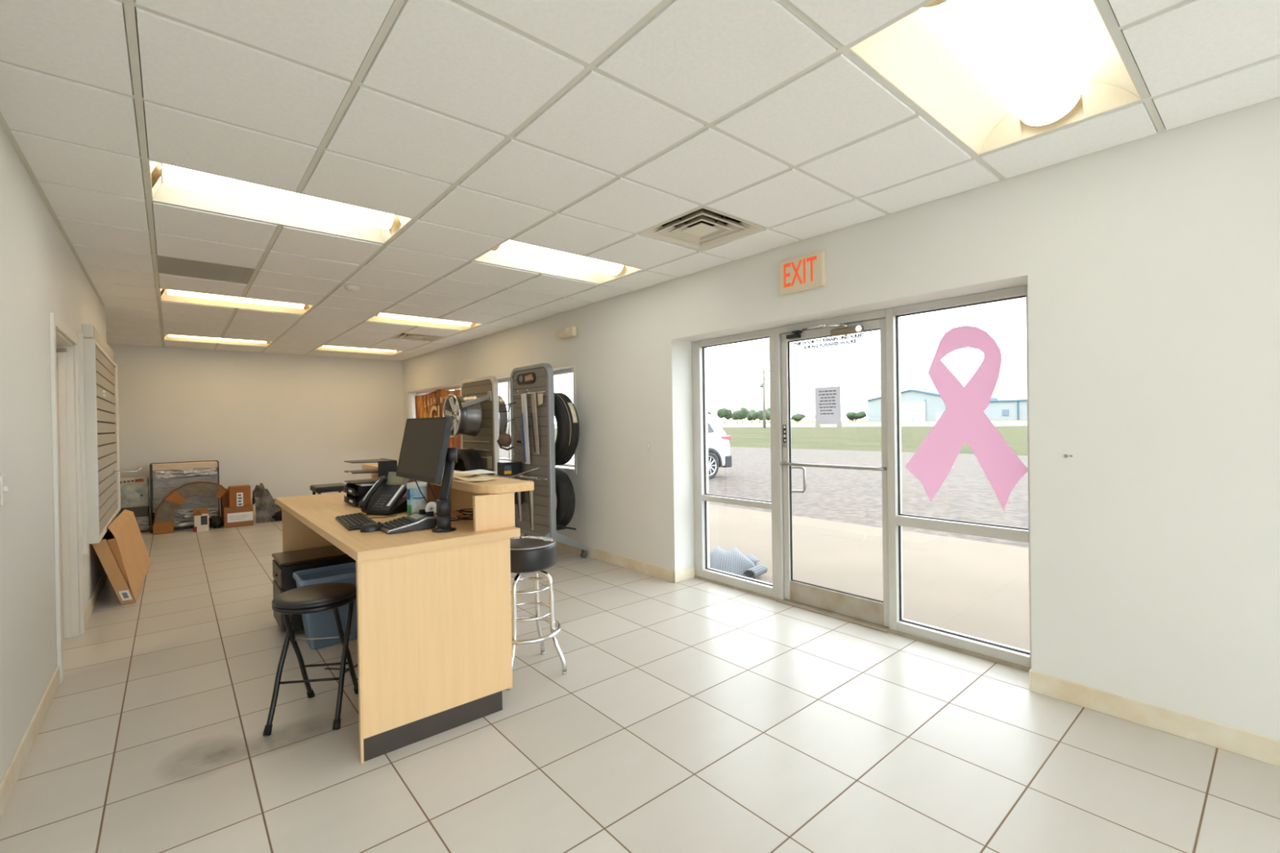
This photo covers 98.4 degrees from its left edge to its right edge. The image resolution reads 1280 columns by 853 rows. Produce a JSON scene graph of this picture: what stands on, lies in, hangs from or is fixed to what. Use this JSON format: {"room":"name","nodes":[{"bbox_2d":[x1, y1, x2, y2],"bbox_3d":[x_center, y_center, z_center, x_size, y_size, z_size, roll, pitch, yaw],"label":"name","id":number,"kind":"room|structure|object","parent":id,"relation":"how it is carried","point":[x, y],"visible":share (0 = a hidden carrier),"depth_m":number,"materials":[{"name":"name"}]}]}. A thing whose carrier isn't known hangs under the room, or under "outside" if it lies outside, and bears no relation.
{"room":"auto shop showroom","nodes":[
{"label":"auto shop showroom","id":0,"kind":"room"},
{"bbox_2d":[0,124,106,783],"bbox_3d":[-1.879,-0.059,1.332,0.120,2.992,11.660,-1,0,-40],"label":"wall","id":1,"kind":"structure","parent":0,"point":[41,275],"depth_m":2.56,"materials":[{"name":"paint"}]},
{"bbox_2d":[0,475,8,506],"bbox_3d":[-2.497,0.251,2.175,0.016,0.116,0.074,-1,0,-40],"label":"light switch","id":2,"kind":"object","parent":1,"relation":"attached to","point":[3,488],"visible":1,"depth_m":2.16,"materials":[{"name":"white paint"}]},
{"bbox_2d":[0,569,107,819],"bbox_3d":[-1.807,1.383,1.384,0.011,0.105,11.660,-1,0,-40],"label":"baseboard","id":3,"kind":"structure","parent":1,"relation":"attached to","point":[7,784],"depth_m":2.50,"materials":[{"name":"wood"}]},
{"bbox_2d":[81,323,113,359],"bbox_3d":[-4.852,-0.730,4.971,0.064,0.105,1.950,-1,0,-40],"label":"box","id":4,"kind":"object","parent":1,"relation":"attached to","point":[89,331],"visible":0.79,"depth_m":4.37,"materials":[{"name":"white paint"}]},
{"bbox_2d":[76,333,120,554],"bbox_3d":[-4.750,0.132,4.888,0.086,1.590,2.340,-1,0,-40],"label":"panel","id":5,"kind":"object","parent":1,"relation":"attached to","point":[99,414],"visible":0.99,"depth_m":4.25,"materials":[{"name":"white paint"}]},
{"bbox_2d":[107,342,404,519],"bbox_3d":[-6.667,-0.036,8.801,6.400,2.992,0.150,-1,0,-40],"label":"wall","id":6,"kind":"structure","parent":0,"point":[286,424],"depth_m":9.08,"materials":[{"name":"paint"}]},
{"bbox_2d":[0,515,1279,852],"bbox_3d":[-1.933,1.486,3.170,6.500,0.120,14.950,-1,0,-40],"label":"floor","id":7,"kind":"structure","parent":0,"point":[694,715],"depth_m":2.39,"materials":[{"name":"tile"}]},
{"bbox_2d":[92,509,151,604],"bbox_3d":[-4.775,1.142,5.127,0.313,0.622,1.713,-1,0,-40],"label":"flat cardboard box","id":8,"kind":"object","parent":7,"relation":"on","point":[122,552],"visible":0.87,"depth_m":4.75,"materials":[{"name":"brown cardboard"}]},
{"bbox_2d":[119,476,150,532],"bbox_3d":[-7.094,1.094,7.613,0.498,0.758,0.202,-1,0,-40],"label":"panel","id":9,"kind":"object","parent":7,"relation":"on","point":[134,491],"visible":0.5,"depth_m":7.64,"materials":[{"name":"plastic"}]},
{"bbox_2d":[149,460,219,533],"bbox_3d":[-6.621,0.994,8.056,0.765,0.939,0.517,-1,0,-40],"label":"framed picture","id":10,"kind":"object","parent":7,"relation":"on","point":[165,477],"visible":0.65,"depth_m":7.91,"materials":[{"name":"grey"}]},
{"bbox_2d":[152,480,227,534],"bbox_3d":[-6.338,1.115,7.808,0.826,0.685,0.180,-1,0,-40],"label":"liner","id":11,"kind":"object","parent":7,"relation":"on","point":[167,509],"visible":1,"depth_m":7.65,"materials":[{"name":"fabric"}]},
{"bbox_2d":[191,507,208,532],"bbox_3d":[-6.148,1.304,7.716,0.197,0.309,0.255,-1,0,-40],"label":"carton","id":12,"kind":"object","parent":7,"relation":"on","point":[201,521],"visible":1,"depth_m":7.68,"materials":[{"name":"beige cardboard"}]},
{"bbox_2d":[209,515,223,528],"bbox_3d":[-6.089,1.366,7.945,0.164,0.194,0.206,-1,0,-40],"label":"bag","id":13,"kind":"object","parent":7,"relation":"on","point":[215,521],"visible":1,"depth_m":7.88,"materials":[{"name":"plastic"}]},
{"bbox_2d":[220,488,228,522],"bbox_3d":[-6.211,1.201,8.328,0.155,0.509,0.350,-1,0,-40],"label":"carton","id":14,"kind":"object","parent":7,"relation":"on","point":[224,499],"visible":0.1,"depth_m":8.18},
{"bbox_2d":[222,503,253,528],"bbox_3d":[-5.899,1.309,8.112,0.344,0.287,0.282,-1,0,-40],"label":"carton","id":15,"kind":"object","parent":7,"relation":"on","point":[242,516],"visible":0.98,"depth_m":8.01,"materials":[{"name":"brown cardboard"}]},
{"bbox_2d":[227,484,250,507],"bbox_3d":[-5.887,1.021,8.124,0.253,0.286,0.242,-1,0,-40],"label":"carton","id":16,"kind":"object","parent":15,"relation":"on","point":[238,495],"visible":1,"depth_m":8.03,"materials":[{"name":"brown cardboard"}]},
{"bbox_2d":[252,483,282,523],"bbox_3d":[-5.554,1.159,8.653,0.800,0.602,0.665,-1,0,-40],"label":"pile","id":17,"kind":"object","parent":7,"relation":"on","point":[266,508],"visible":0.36,"depth_m":8.39,"materials":[{"name":"black"}]},
{"bbox_2d":[262,582,358,735],"bbox_3d":[-1.581,1.115,2.737,0.367,0.629,0.430,-1,0,-6],"label":"folding stool","id":18,"kind":"object","parent":7,"relation":"on","point":[318,597],"visible":0.98,"depth_m":2.65,"materials":[{"name":"black metal"}]},
{"bbox_2d":[271,545,355,633],"bbox_3d":[-2.318,1.170,4.024,0.574,0.512,0.420,-1,0,-40],"label":"file cabinet","id":19,"kind":"object","parent":7,"relation":"on","point":[285,564],"visible":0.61,"depth_m":3.83,"materials":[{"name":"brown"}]},
{"bbox_2d":[293,562,357,649],"bbox_3d":[-2.061,1.193,3.686,0.394,0.458,0.324,-1,0,-40],"label":"waste bin","id":20,"kind":"object","parent":7,"relation":"on","point":[322,624],"visible":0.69,"depth_m":3.59,"materials":[{"name":"blue plastic"}]},
{"bbox_2d":[310,483,346,494],"bbox_3d":[-2.808,0.979,5.019,0.270,0.894,0.300,-1,0,-40],"label":"stool","id":21,"kind":"object","parent":7,"relation":"on","point":[322,488],"visible":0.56,"depth_m":4.92,"materials":[{"name":"black plastic"}]},
{"bbox_2d":[275,462,533,763],"bbox_3d":[-1.630,0.861,3.521,0.869,1.116,2.432,-1,0,-40],"label":"reception desk","id":22,"kind":"object","parent":7,"relation":"on","point":[434,622],"visible":0.8,"depth_m":2.58,"materials":[{"name":"brown wood"}]},
{"bbox_2d":[335,512,397,530],"bbox_3d":[-1.483,0.513,3.064,0.308,0.026,0.450,-1,0,-36],"label":"keyboard","id":23,"kind":"object","parent":22,"relation":"on","point":[355,521],"visible":0.98,"depth_m":2.98,"materials":[{"name":"black plastic"}]},
{"bbox_2d":[343,458,397,506],"bbox_3d":[-1.856,0.374,3.782,0.276,0.283,0.345,-1,0,-40],"label":"tray stack","id":24,"kind":"object","parent":22,"relation":"on","point":[355,491],"visible":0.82,"depth_m":3.70,"materials":[{"name":"black plastic"}]},
{"bbox_2d":[343,493,364,506],"bbox_3d":[-1.859,0.486,3.788,0.267,0.058,0.330,-1,0,-40],"label":"tray","id":25,"kind":"object","parent":24,"relation":"on","point":[353,499],"depth_m":3.65,"materials":[{"name":"black plastic"}]},
{"bbox_2d":[343,483,372,496],"bbox_3d":[-1.860,0.421,3.788,0.267,0.058,0.330,-1,0,-40],"label":"tray","id":26,"kind":"object","parent":24,"relation":"on","point":[354,489],"depth_m":3.64,"materials":[{"name":"black plastic"}]},
{"bbox_2d":[344,478,377,484],"bbox_3d":[-1.855,0.374,3.783,0.245,0.006,0.325,-1,0,-40],"label":"shelf","id":27,"kind":"object","parent":24,"relation":"attached to","point":[371,481],"depth_m":3.75,"materials":[{"name":"black plastic"}]},
{"bbox_2d":[344,468,377,473],"bbox_3d":[-1.856,0.306,3.782,0.245,0.006,0.325,-1,0,-40],"label":"shelf","id":28,"kind":"object","parent":24,"relation":"attached to","point":[375,470],"depth_m":3.74,"materials":[{"name":"black plastic"}]},
{"bbox_2d":[343,458,388,463],"bbox_3d":[-1.857,0.237,3.782,0.245,0.006,0.325,-1,0,-40],"label":"shelf","id":29,"kind":"object","parent":24,"relation":"attached to","point":[377,460],"depth_m":3.72,"materials":[{"name":"black plastic"}]},
{"bbox_2d":[360,521,382,532],"bbox_3d":[-1.347,0.505,2.787,0.116,0.039,0.066,-1,0,-40],"label":"mouse","id":30,"kind":"object","parent":22,"relation":"on","point":[368,527],"visible":0.92,"depth_m":2.76,"materials":[{"name":"black plastic"}]},
{"bbox_2d":[358,471,409,515],"bbox_3d":[-1.534,0.404,3.355,0.200,0.241,0.287,-1,0,17],"label":"desk phone","id":31,"kind":"object","parent":22,"relation":"on","point":[384,497],"visible":0.93,"depth_m":3.33,"materials":[{"name":"black plastic"}]},
{"bbox_2d":[386,471,408,484],"bbox_3d":[-1.496,0.324,3.417,0.150,0.084,0.038,-1,0,17],"label":"display screen","id":32,"kind":"object","parent":31,"relation":"attached to","point":[392,479],"depth_m":3.41,"materials":[{"name":"grey"}]},
{"bbox_2d":[275,492,518,552],"bbox_3d":[-1.679,0.547,3.482,0.750,0.040,2.430,-1,0,-40],"label":"countertop","id":33,"kind":"structure","parent":22,"relation":"on","point":[321,509],"depth_m":2.89,"materials":[{"name":"brown wood"}]},
{"bbox_2d":[379,502,436,534],"bbox_3d":[-1.179,0.461,2.842,0.281,0.123,0.194,-1,0,-40],"label":"calculator","id":34,"kind":"object","parent":22,"relation":"on","point":[424,519],"visible":0.94,"depth_m":2.80,"materials":[{"name":"grey plastic"}]},
{"bbox_2d":[406,481,426,515],"bbox_3d":[-1.307,0.425,3.241,0.112,0.193,0.112,-1,0,-40],"label":"wipes canister","id":35,"kind":"object","parent":22,"relation":"on","point":[415,501],"visible":0.8,"depth_m":3.19,"materials":[{"name":"white plastic"}]},
{"bbox_2d":[395,417,453,484],"bbox_3d":[-1.180,0.122,3.019,0.111,0.340,0.645,-1,0,-40],"label":"monitor","id":36,"kind":"object","parent":22,"relation":"attached to","point":[425,441],"visible":1,"depth_m":2.94,"materials":[{"name":"black plastic"}]},
{"bbox_2d":[431,447,457,533],"bbox_3d":[-1.034,0.297,2.912,0.132,0.447,0.431,-1,0,-22],"label":"monitor stand","id":37,"kind":"object","parent":22,"relation":"on","point":[443,504],"visible":0.91,"depth_m":2.76,"materials":[{"name":"black paint"}]},
{"bbox_2d":[456,508,473,519],"bbox_3d":[-0.912,0.476,2.973,0.109,0.051,0.154,-1,0,-40],"label":"power cord","id":38,"kind":"object","parent":22,"relation":"on","point":[464,510],"visible":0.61,"depth_m":2.98,"materials":[{"name":"black plastic"}]},
{"bbox_2d":[453,474,496,481],"bbox_3d":[-0.919,0.284,3.073,0.160,0.020,0.360,-1,0,-40],"label":"paper sheet","id":39,"kind":"object","parent":22,"relation":"on","point":[473,477],"visible":0.98,"depth_m":3.05,"materials":[{"name":"beige paper"}]},
{"bbox_2d":[453,469,497,474],"bbox_3d":[-0.967,0.267,3.222,0.200,0.005,0.270,-1,0,-40],"label":"paper sheet","id":40,"kind":"object","parent":39,"relation":"on","point":[477,471],"visible":0.99,"depth_m":3.24,"materials":[{"name":"white paper"}]},
{"bbox_2d":[457,376,528,536],"bbox_3d":[-1.993,0.402,6.860,0.860,2.000,0.990,-1,0,-40],"label":"tower","id":41,"kind":"object","parent":7,"relation":"on","point":[485,443],"visible":0.43,"depth_m":6.62,"materials":[{"name":"silver metal"}]},
{"bbox_2d":[442,394,482,437],"bbox_3d":[-2.120,-0.129,6.591,0.274,0.514,0.514,-1,0,-40],"label":"alloy wheel","id":42,"kind":"object","parent":41,"relation":"attached to","point":[467,420],"visible":0.95,"depth_m":6.48,"materials":[{"name":"grey metal"}]},
{"bbox_2d":[453,448,484,474],"bbox_3d":[-2.128,0.605,6.777,0.210,0.660,0.660,-1,0,-40],"label":"tire","id":43,"kind":"object","parent":41,"relation":"hanging from","point":[472,460],"visible":0.36,"depth_m":6.61,"materials":[{"name":"rubber"}]},
{"bbox_2d":[498,395,507,435],"bbox_3d":[-1.931,-0.100,7.040,0.244,0.604,0.604,-1,0,-40],"label":"alloy wheel","id":44,"kind":"object","parent":41,"relation":"attached to","point":[503,416],"visible":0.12,"depth_m":6.89,"materials":[{"name":"grey metal"}]},
{"bbox_2d":[506,536,567,689],"bbox_3d":[-0.656,1.030,3.186,0.398,0.750,0.398,-1,0,-40],"label":"bar stool","id":45,"kind":"object","parent":7,"relation":"on","point":[528,554],"visible":0.75,"depth_m":3.08,"materials":[{"name":"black metal"}]},
{"bbox_2d":[495,363,588,558],"bbox_3d":[-1.141,0.376,5.852,0.860,2.040,0.830,-1,0,-40],"label":"display stand","id":46,"kind":"object","parent":7,"relation":"on","point":[544,491],"depth_m":5.71,"materials":[{"name":"grey metal"}]},
{"bbox_2d":[497,461,521,475],"bbox_3d":[-1.391,0.448,5.900,0.217,0.136,0.152,-1,0,-40],"label":"box","id":47,"kind":"object","parent":46,"relation":"on","point":[511,468],"visible":0.94,"depth_m":5.84,"materials":[{"name":"black plastic"}]},
{"bbox_2d":[495,474,523,477],"bbox_3d":[-1.395,0.522,5.901,0.240,0.010,0.165,-1,0,-40],"label":"shelf","id":48,"kind":"object","parent":46,"relation":"attached to","point":[520,474],"depth_m":5.84,"materials":[{"name":"grey metal"}]},
{"bbox_2d":[511,422,523,443],"bbox_3d":[-1.300,0.062,5.916,0.089,0.228,0.130,-1,0,-40],"label":"holder","id":49,"kind":"object","parent":46,"relation":"attached to","point":[516,426],"visible":0.93,"depth_m":5.89,"materials":[{"name":"grey plastic"}]},
{"bbox_2d":[517,391,530,464],"bbox_3d":[-1.226,0.008,5.809,0.130,0.778,0.095,-1,0,-40],"label":"pack","id":50,"kind":"object","parent":46,"relation":"hanging from","point":[523,397],"visible":1,"depth_m":5.82,"materials":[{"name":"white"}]},
{"bbox_2d":[516,372,535,385],"bbox_3d":[-1.213,-0.508,5.869,0.016,0.116,0.396,-1,0,-40],"label":"sign","id":51,"kind":"object","parent":46,"relation":"attached to","point":[526,378],"visible":1,"depth_m":5.85,"materials":[{"name":"black plastic"}]},
{"bbox_2d":[507,467,547,479],"bbox_3d":[-1.275,0.498,5.744,0.287,0.150,0.740,-1,0,-40],"label":"wire rack","id":52,"kind":"object","parent":46,"relation":"on","point":[518,474],"visible":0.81,"depth_m":5.69,"materials":[{"name":"silver metal"}]},
{"bbox_2d":[516,479,521,521],"bbox_3d":[-1.277,0.776,5.819,0.044,0.445,0.040,-1,0,-40],"label":"bar","id":53,"kind":"object","parent":52,"relation":"hanging from","point":[518,494],"visible":0.74,"depth_m":5.81,"materials":[{"name":"grey metal"}]},
{"bbox_2d":[527,480,533,530],"bbox_3d":[-1.115,0.802,5.628,0.044,0.510,0.070,-1,0,-40],"label":"bar","id":54,"kind":"object","parent":52,"relation":"hanging from","point":[530,493],"visible":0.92,"depth_m":5.62,"materials":[{"name":"grey metal"}]},
{"bbox_2d":[527,390,539,454],"bbox_3d":[-1.094,-0.048,5.652,0.130,0.668,0.075,-1,0,-40],"label":"pack","id":55,"kind":"object","parent":46,"relation":"hanging from","point":[534,414],"visible":1,"depth_m":5.66,"materials":[{"name":"grey"}]},
{"bbox_2d":[555,468,575,528],"bbox_3d":[-0.931,0.770,5.916,0.200,0.636,0.636,-1,0,-40],"label":"tire","id":56,"kind":"object","parent":46,"relation":"hanging from","point":[565,493],"visible":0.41,"depth_m":5.69,"materials":[{"name":"rubber"}]},
{"bbox_2d":[554,392,579,465],"bbox_3d":[-0.939,0.027,5.939,0.225,0.785,0.786,-1,0,-40],"label":"tire","id":57,"kind":"object","parent":46,"relation":"hanging from","point":[566,415],"visible":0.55,"depth_m":5.67,"materials":[{"name":"rubber"}]},
{"bbox_2d":[0,0,1279,360],"bbox_3d":[-1.939,-1.428,3.183,6.800,0.377,15.150,-1,0,-40],"label":"ceiling","id":58,"kind":"structure","parent":0,"point":[706,60],"depth_m":2.36,"materials":[{"name":"tile"}]},
{"bbox_2d":[156,255,255,284],"bbox_3d":[-3.431,-1.237,4.374,0.586,0.014,0.586,-1,0,-40],"label":"ceiling vent","id":59,"kind":"object","parent":58,"relation":"in","point":[166,264],"visible":0.97,"depth_m":4.35,"materials":[{"name":"grey metal"}]},
{"bbox_2d":[163,333,271,346],"bbox_3d":[-5.957,-1.283,7.827,1.195,0.134,0.586,-1,0,-40],"label":"light","id":60,"kind":"object","parent":58,"relation":"attached to","point":[171,337],"visible":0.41,"depth_m":7.93,"materials":[{"name":"beige plastic"}]},
{"bbox_2d":[168,334,266,342],"bbox_3d":[-5.957,-1.275,7.827,1.095,0.098,0.224,-1,0,-40],"label":"diffuser","id":61,"kind":"object","parent":60,"relation":"attached to","point":[172,335],"depth_m":7.77,"materials":[{"name":"beige plastic"}]},
{"bbox_2d":[159,288,313,314],"bbox_3d":[-3.987,-1.298,5.501,1.195,0.134,0.586,-1,0,-40],"label":"light","id":62,"kind":"object","parent":58,"relation":"attached to","point":[166,295],"visible":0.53,"depth_m":5.57,"materials":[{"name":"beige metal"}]},
{"bbox_2d":[167,289,304,308],"bbox_3d":[-3.987,-1.290,5.501,1.095,0.098,0.224,-1,0,-40],"label":"diffuser","id":63,"kind":"object","parent":62,"relation":"attached to","point":[173,292],"depth_m":5.43,"materials":[{"name":"beige plastic"}]},
{"bbox_2d":[147,160,412,243],"bbox_3d":[-2.018,-1.312,3.175,1.195,0.134,0.586,-1,0,-40],"label":"light","id":64,"kind":"object","parent":58,"relation":"attached to","point":[169,184],"visible":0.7,"depth_m":3.19,"materials":[{"name":"white plastic"}]},
{"bbox_2d":[162,163,394,229],"bbox_3d":[-2.018,-1.304,3.175,1.095,0.098,0.224,-1,0,-40],"label":"diffuser","id":65,"kind":"object","parent":64,"relation":"attached to","point":[173,175],"depth_m":3.07,"materials":[{"name":"white plastic"}]},
{"bbox_2d":[343,284,359,292],"bbox_3d":[-2.558,-1.223,4.905,0.124,0.038,0.124,-1,0,-40],"label":"smoke detector","id":66,"kind":"object","parent":58,"relation":"attached to","point":[353,288],"visible":1,"depth_m":4.86,"materials":[{"name":"white paint"}]},
{"bbox_2d":[315,345,402,354],"bbox_3d":[-4.561,-1.312,9.009,1.195,0.134,0.586,-1,0,-40],"label":"light","id":67,"kind":"object","parent":58,"relation":"attached to","point":[322,347],"visible":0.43,"depth_m":9.13,"materials":[{"name":"beige plastic"}]},
{"bbox_2d":[322,345,396,351],"bbox_3d":[-4.561,-1.304,9.009,1.095,0.098,0.224,-1,0,-40],"label":"diffuser","id":68,"kind":"object","parent":67,"relation":"attached to","point":[327,346],"depth_m":8.96,"materials":[{"name":"beige plastic"}]},
{"bbox_2d":[390,333,444,342],"bbox_3d":[-3.147,-1.327,7.810,0.586,0.143,0.586,-1,0,-40],"label":"ceiling vent","id":69,"kind":"object","parent":58,"relation":"in","point":[402,335],"visible":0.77,"depth_m":7.86,"materials":[{"name":"grey metal"}]},
{"bbox_2d":[366,312,481,330],"bbox_3d":[-2.592,-1.327,6.683,1.195,0.134,0.586,-1,0,-40],"label":"light","id":70,"kind":"object","parent":58,"relation":"attached to","point":[381,317],"visible":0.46,"depth_m":6.78,"materials":[{"name":"beige plastic"}]},
{"bbox_2d":[377,312,471,326],"bbox_3d":[-2.592,-1.319,6.683,1.095,0.098,0.224,-1,0,-40],"label":"diffuser","id":71,"kind":"object","parent":70,"relation":"attached to","point":[384,315],"depth_m":6.62,"materials":[{"name":"beige plastic"}]},
{"bbox_2d":[473,240,641,284],"bbox_3d":[-0.622,-1.341,4.357,1.195,0.134,0.586,-1,0,-40],"label":"light","id":72,"kind":"object","parent":58,"relation":"attached to","point":[513,254],"visible":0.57,"depth_m":4.42,"materials":[{"name":"white plastic"}]},
{"bbox_2d":[494,240,623,275],"bbox_3d":[-0.622,-1.333,4.357,1.095,0.098,0.224,-1,0,-40],"label":"diffuser","id":73,"kind":"object","parent":72,"relation":"attached to","point":[513,247],"depth_m":4.27,"materials":[{"name":"white plastic"}]},
{"bbox_2d":[0,0,1279,359],"bbox_3d":[-2.099,-1.253,3.046,5.972,0.021,14.550,-1,0,-40],"label":"ceiling grid","id":74,"kind":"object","parent":58,"relation":"attached to","point":[1104,6],"depth_m":2.31,"materials":[{"name":"white paint"}]},
{"bbox_2d":[639,206,764,249],"bbox_3d":[0.398,-1.353,3.623,0.586,0.143,0.586,-1,0,-40],"label":"ceiling vent","id":75,"kind":"object","parent":58,"relation":"in","point":[700,228],"visible":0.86,"depth_m":3.66,"materials":[{"name":"grey metal"}]},
{"bbox_2d":[848,0,1142,155],"bbox_3d":[1.347,-1.356,2.031,1.195,0.134,0.586,-1,0,-40],"label":"light","id":76,"kind":"object","parent":58,"relation":"attached to","point":[995,74],"visible":0.84,"depth_m":2.06,"materials":[{"name":"white"}]},
{"bbox_2d":[919,0,1081,125],"bbox_3d":[1.347,-1.348,2.031,1.095,0.098,0.224,-1,0,-40],"label":"diffuser","id":77,"kind":"object","parent":76,"relation":"attached to","point":[1011,44],"depth_m":1.96,"materials":[{"name":"white plastic"}]},
{"bbox_2d":[499,446,1028,547],"bbox_3d":[-7.096,1.389,33.292,17.850,0.075,240.000,-1,0,-40],"label":"parking lot","id":78,"kind":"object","parent":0,"point":[854,496],"depth_m":11.35,"materials":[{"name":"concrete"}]},
{"bbox_2d":[566,414,731,479],"bbox_3d":[0.006,0.541,13.854,4.690,1.680,1.870,-1,0,-38],"label":"suv","id":79,"kind":"object","parent":78,"relation":"on","point":[719,455],"visible":0.11,"depth_m":14.28,"materials":[{"name":"white paint"}]},
{"bbox_2d":[402,97,1279,740],"bbox_3d":[0.360,-0.118,5.121,0.428,2.992,14.550,-1,0,-40],"label":"wall","id":80,"kind":"structure","parent":0,"point":[1149,266],"depth_m":2.62,"materials":[{"name":"paint"}]},
{"bbox_2d":[407,361,577,474],"bbox_3d":[-2.440,-0.080,8.259,0.248,1.230,5.630,-1,0,-40],"label":"window","id":81,"kind":"structure","parent":80,"relation":"in","point":[567,468],"depth_m":7.55,"materials":[{"name":"glass"}]},
{"bbox_2d":[414,389,461,449],"bbox_3d":[-3.469,-0.123,9.479,0.056,1.020,2.250,-1,0,-40],"label":"banner","id":82,"kind":"object","parent":81,"relation":"hanging from","point":[429,405],"visible":0.4,"depth_m":9.58,"materials":[{"name":"orange fabric"}]},
{"bbox_2d":[555,325,577,338],"bbox_3d":[-0.832,-1.030,6.089,0.111,0.110,0.359,-1,0,-40],"label":"emergency light","id":83,"kind":"object","parent":80,"relation":"attached to","point":[571,331],"visible":1,"depth_m":5.99,"materials":[{"name":"beige plastic"}]},
{"bbox_2d":[691,328,777,600],"bbox_3d":[0.811,0.300,4.720,0.112,2.147,0.908,-1,0,-40],"label":"window","id":84,"kind":"structure","parent":80,"relation":"in","point":[702,498],"depth_m":4.94,"materials":[{"name":"metal"}]},
{"bbox_2d":[778,250,826,295],"bbox_3d":[1.119,-1.060,3.834,0.047,0.234,0.352,-1,0,-40],"label":"exit sign","id":85,"kind":"object","parent":80,"relation":"attached to","point":[807,272],"visible":1,"depth_m":3.80,"materials":[{"name":"beige plastic"}]},
{"bbox_2d":[774,309,888,632],"bbox_3d":[1.371,0.296,4.021,0.234,2.144,0.882,-1,0,-40],"label":"door","id":86,"kind":"structure","parent":80,"relation":"in","point":[868,612],"depth_m":4.10,"materials":[{"name":"metal"}]},
{"bbox_2d":[814,386,842,426],"bbox_3d":[1.376,-0.143,4.039,0.002,0.295,0.215,-1,0,-40],"label":"paper notice","id":87,"kind":"object","parent":86,"relation":"attached to","point":[828,399],"visible":1,"depth_m":4.04,"materials":[{"name":"white paper"}]},
{"bbox_2d":[520,533,1279,767],"bbox_3d":[0.309,1.327,5.069,0.259,0.105,14.550,-1,0,-40],"label":"baseboard","id":88,"kind":"structure","parent":80,"relation":"attached to","point":[1263,748],"depth_m":2.55,"materials":[{"name":"wood"}]},
{"bbox_2d":[885,284,1031,671],"bbox_3d":[1.954,0.292,3.370,0.112,2.147,0.863,-1,0,-40],"label":"window","id":89,"kind":"structure","parent":80,"relation":"in","point":[998,653],"depth_m":3.52,"materials":[{"name":"metal"}]},
{"bbox_2d":[905,325,1027,511],"bbox_3d":[1.954,-0.060,3.358,0.001,1.101,0.688,-1,0,-40],"label":"decal","id":90,"kind":"object","parent":89,"relation":"attached to","point":[964,420],"visible":0.99,"depth_m":3.33,"materials":[{"name":"pink plastic"}]},
{"bbox_2d":[709,504,1029,650],"bbox_3d":[0.323,1.429,8.127,3.350,0.100,40.000,-1,0,-40],"label":"sidewalk","id":91,"kind":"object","parent":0,"point":[980,589],"visible":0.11,"depth_m":5.34,"materials":[{"name":"concrete"}]},
{"bbox_2d":[710,546,767,577],"bbox_3d":[0.939,1.317,5.410,0.508,0.132,0.963,-1,0,-12],"label":"rubber mat","id":92,"kind":"object","parent":91,"relation":"on","point":[732,561],"visible":0.84,"depth_m":5.29,"materials":[{"name":"grey rubber"}]},
{"bbox_3d":[-3.655,-0.035,1.721,2.088,2.992,14.550,-1,0,-40],"label":"wall","id":93,"kind":"structure","parent":0,"visible":0},
{"bbox_2d":[48,312,84,684],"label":"door","id":94,"kind":"structure","parent":93,"relation":"in","point":[64,375],"depth_m":3.78,"materials":[{"name":"white paint"}]},
{"label":"outside","id":95,"kind":"structure","parent":0,"visible":0},
{"bbox_2d":[507,419,1026,426],"bbox_3d":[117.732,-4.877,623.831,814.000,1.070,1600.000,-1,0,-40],"label":"field","id":96,"kind":"structure","parent":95,"point":[849,420],"depth_m":149.86,"materials":[{"name":"green plant"}]},
{"bbox_2d":[716,408,732,422],"bbox_3d":[30.092,-3.928,198.045,4.858,5.476,5.930,-1,0,-40],"label":"tree","id":97,"kind":"object","parent":96,"relation":"on","point":[724,413],"visible":0.99,"depth_m":196.61,"materials":[{"name":"green plant"}]},
{"bbox_2d":[735,407,748,422],"bbox_3d":[35.660,-3.950,192.892,4.083,5.419,4.778,-1,0,-40],"label":"tree","id":98,"kind":"object","parent":96,"relation":"on","point":[742,414],"visible":0.98,"depth_m":191.44,"materials":[{"name":"green plant"}]},
{"bbox_2d":[845,411,866,421],"bbox_3d":[64.381,-3.024,165.193,4.846,3.062,5.872,-1,0,-40],"label":"tree","id":99,"kind":"object","parent":96,"relation":"on","point":[860,415],"visible":1,"depth_m":163.99,"materials":[{"name":"green plant"}]},
{"bbox_2d":[866,389,1026,422],"bbox_3d":[75.646,-4.701,119.175,30.400,6.980,40.100,-1,0,-40],"label":"building","id":100,"kind":"structure","parent":96,"relation":"on","point":[917,405],"depth_m":114.82,"materials":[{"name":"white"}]},
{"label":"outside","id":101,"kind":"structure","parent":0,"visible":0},
{"bbox_2d":[506,426,1027,455],"bbox_3d":[-3.829,0.792,81.923,50.000,0.530,310.000,-1,0,-40],"label":"lawn","id":102,"kind":"structure","parent":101,"point":[850,438],"depth_m":41.95,"materials":[{"name":"green plant"}]},
{"bbox_2d":[757,367,769,427],"bbox_3d":[19.094,-4.434,85.444,0.776,9.400,2.100,-1,0,-40],"label":"utility pole","id":103,"kind":"object","parent":102,"relation":"on","point":[762,384],"visible":0.88,"depth_m":85.37,"materials":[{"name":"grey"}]},
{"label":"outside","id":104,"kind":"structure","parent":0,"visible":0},
{"bbox_2d":[506,421,1027,428],"bbox_3d":[6.517,0.181,116.892,11.000,0.980,350.000,-1,0,-40],"label":"road","id":105,"kind":"structure","parent":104,"point":[994,423],"depth_m":82.74,"materials":[{"name":"grey asphalt"}]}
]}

